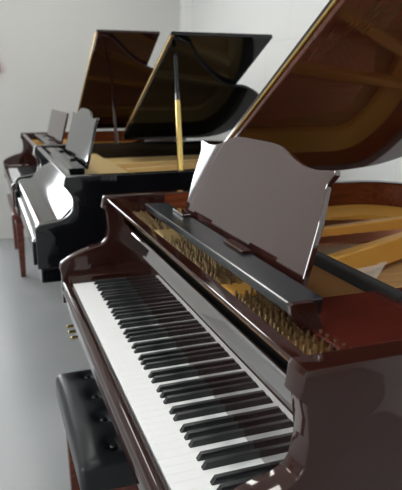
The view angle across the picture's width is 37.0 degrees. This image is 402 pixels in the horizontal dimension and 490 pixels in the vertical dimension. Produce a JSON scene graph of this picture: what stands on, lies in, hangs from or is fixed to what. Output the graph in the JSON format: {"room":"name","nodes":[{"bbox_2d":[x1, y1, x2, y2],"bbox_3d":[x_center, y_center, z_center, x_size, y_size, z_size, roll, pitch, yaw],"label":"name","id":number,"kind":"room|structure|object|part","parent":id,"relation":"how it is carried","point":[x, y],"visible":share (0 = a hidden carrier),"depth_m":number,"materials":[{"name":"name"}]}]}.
{"room":"music room","nodes":[
{"label":"music room","id":0,"kind":"room"},
{"bbox_2d":[0,237,90,489],"bbox_3d":[-1.757,1.038,1.646,6.710,0.100,8.250,-5,16,-19],"label":"floor","id":1,"kind":"structure","parent":0,"point":[36,344],"depth_m":3.02,"materials":[{"name":"grey concrete"}]},
{"bbox_2d":[7,194,25,276],"bbox_3d":[-1.362,-0.109,4.868,0.330,0.485,0.940,-5,16,-19],"label":"piano bench","id":2,"kind":"object","parent":1,"relation":"on","point":[18,227],"visible":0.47,"depth_m":4.44,"materials":[{"name":"brown wood"}]},
{"bbox_3d":[-1.362,-0.324,4.811,0.330,0.040,0.940,-5,16,-19],"label":"seat","id":3,"kind":"part","parent":2,"relation":"part of","materials":[{"name":"brown wood"}]},
{"bbox_3d":[-1.617,-0.152,5.228,0.052,0.385,0.052,-5,16,-19],"label":"leg","id":4,"kind":"part","parent":2,"relation":"part of","materials":[{"name":"brown wood"}]},
{"bbox_3d":[-1.331,0.051,4.455,0.052,0.385,0.052,-5,16,-19],"label":"leg","id":5,"kind":"part","parent":2,"relation":"part of","materials":[{"name":"brown wood"}]},
{"bbox_2d":[3,29,185,215],"bbox_3d":[-0.741,-0.673,4.577,1.434,1.743,1.426,-5,16,-19],"label":"grand piano","id":6,"kind":"object","parent":1,"relation":"on","point":[118,72],"visible":0.42,"depth_m":4.42,"materials":[{"name":"brown wood"}]},
{"bbox_3d":[-1.468,-0.757,5.024,0.369,0.360,0.047,-5,16,-19],"label":"arm","id":7,"kind":"part","parent":6,"relation":"part of","materials":[{"name":"brown wood"}]},
{"bbox_3d":[-1.010,-0.433,3.786,0.369,0.360,0.047,-5,16,-19],"label":"arm","id":8,"kind":"part","parent":6,"relation":"part of","materials":[{"name":"brown wood"}]},
{"bbox_3d":[-1.246,-0.761,4.359,0.026,0.007,1.312,-5,16,-19],"label":"rail","id":9,"kind":"part","parent":6,"relation":"part of","materials":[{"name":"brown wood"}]},
{"bbox_2d":[35,134,56,144],"bbox_3d":[-1.142,-0.777,4.393,0.069,0.005,0.940,-5,16,-19],"label":"shelf","id":10,"kind":"object","parent":6,"relation":"attached to","point":[48,139],"depth_m":4.32,"materials":[{"name":"black wood"}]},
{"bbox_3d":[-1.063,-0.720,4.437,0.295,0.015,1.312,-5,16,-19],"label":"pin plate","id":11,"kind":"part","parent":6,"relation":"part of","materials":[{"name":"brown metal"}]},
{"bbox_3d":[-0.486,-1.209,4.628,0.827,0.689,1.240,-5,16,-19],"label":"lid","id":12,"kind":"part","parent":6,"relation":"part of","materials":[{"name":"red wood"}]},
{"bbox_2d":[55,369,138,489],"bbox_3d":[-0.213,0.688,1.774,0.344,0.514,0.524,-5,16,-19],"label":"piano bench","id":13,"kind":"object","parent":1,"relation":"on","point":[97,460],"visible":0.4,"depth_m":1.55,"materials":[{"name":"black leather"}]},
{"bbox_3d":[-0.410,0.723,1.952,0.044,0.355,0.044,-5,16,-19],"label":"leg","id":14,"kind":"part","parent":13,"relation":"part of","materials":[{"name":"brown wood"}]},
{"bbox_2d":[14,31,271,338],"bbox_3d":[-0.215,-0.265,3.198,1.434,1.593,1.424,-5,16,-19],"label":"grand piano","id":15,"kind":"object","parent":1,"relation":"on","point":[192,90],"visible":0.6,"depth_m":2.95,"materials":[{"name":"black paint"}]},
{"bbox_3d":[-0.948,-0.421,3.624,0.335,0.360,0.047,-5,16,-19],"label":"arm","id":16,"kind":"part","parent":15,"relation":"part of","materials":[{"name":"black paint"}]},
{"bbox_3d":[-0.742,-0.423,2.954,0.026,0.007,1.312,-5,16,-19],"label":"rail","id":17,"kind":"part","parent":15,"relation":"part of","materials":[{"name":"black paint"}]},
{"bbox_2d":[46,148,84,169],"bbox_3d":[-0.685,-0.435,2.972,0.069,0.005,0.940,-5,16,-19],"label":"shelf","id":18,"kind":"object","parent":15,"relation":"attached to","point":[63,158],"depth_m":2.85,"materials":[{"name":"black paint"}]},
{"bbox_3d":[-0.490,-0.097,2.387,0.335,0.360,0.047,-5,16,-19],"label":"arm","id":19,"kind":"part","parent":15,"relation":"part of","materials":[{"name":"black paint"}]},
{"bbox_3d":[-0.558,-0.382,3.032,0.295,0.015,1.312,-5,16,-19],"label":"pin plate","id":20,"kind":"part","parent":15,"relation":"part of","materials":[{"name":"gold metal"}]},
{"bbox_3d":[0.047,-0.823,3.331,0.758,0.536,1.077,-5,16,-19],"label":"lid","id":21,"kind":"part","parent":15,"relation":"part of","materials":[{"name":"black wood"}]},
{"bbox_2d":[59,0,401,489],"bbox_3d":[0.395,0.075,1.622,1.378,1.776,1.426,-5,16,-19],"label":"grand piano","id":22,"kind":"object","parent":1,"relation":"on","point":[240,328],"visible":1,"depth_m":1.31,"materials":[{"name":"brown wood"}]},
{"bbox_3d":[-0.307,0.004,2.081,0.369,0.360,0.047,-5,16,-19],"label":"arm","id":23,"kind":"part","parent":22,"relation":"part of","materials":[{"name":"brown wood"}]},
{"bbox_3d":[-0.085,0.001,1.416,0.026,0.007,1.312,-5,16,-19],"label":"rail","id":24,"kind":"part","parent":22,"relation":"part of","materials":[{"name":"brown wood"}]},
{"bbox_2d":[146,203,322,304],"bbox_3d":[0.019,-0.016,1.450,0.069,0.005,0.940,-5,16,-19],"label":"shelf","id":25,"kind":"object","parent":22,"relation":"attached to","point":[281,289],"depth_m":1.27,"materials":[{"name":"black wood"}]},
{"bbox_3d":[0.099,0.042,1.495,0.295,0.015,1.312,-5,16,-19],"label":"pin plate","id":26,"kind":"part","parent":22,"relation":"part of","materials":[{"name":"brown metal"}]},
{"bbox_3d":[0.586,-0.457,1.645,0.814,0.721,1.238,-5,16,-19],"label":"lid","id":27,"kind":"part","parent":22,"relation":"part of","materials":[{"name":"brown wood"}]},
{"bbox_3d":[0.151,0.329,0.843,0.369,0.360,0.047,-5,16,-19],"label":"arm","id":28,"kind":"part","parent":22,"relation":"part of","materials":[{"name":"brown wood"}]},
{"bbox_3d":[0.449,0.134,1.099,0.538,0.017,0.311,-5,16,-19],"label":"panel","id":29,"kind":"part","parent":22,"relation":"part of","materials":[{"name":"red wood"}]},
{"bbox_2d":[0,0,179,238],"bbox_3d":[-3.113,-1.471,4.905,6.310,3.100,0.200,-5,16,-19],"label":"wall","id":30,"kind":"structure","parent":0,"point":[46,45],"depth_m":5.43,"materials":[{"name":"grey paint"}]},
{"bbox_2d":[192,0,401,181],"bbox_3d":[1.308,-0.788,2.301,0.200,3.100,8.250,-5,16,-19],"label":"wall","id":31,"kind":"structure","parent":0,"point":[287,21],"depth_m":4.23,"materials":[{"name":"white paint"}]},
{"bbox_2d":[180,0,192,140],"bbox_3d":[-0.141,-1.702,5.786,0.100,3.100,0.090,-5,16,-19],"label":"trim","id":32,"kind":"structure","parent":31,"relation":"attached to","point":[186,25],"depth_m":5.63,"materials":[{"name":"white paint"}]}
]}

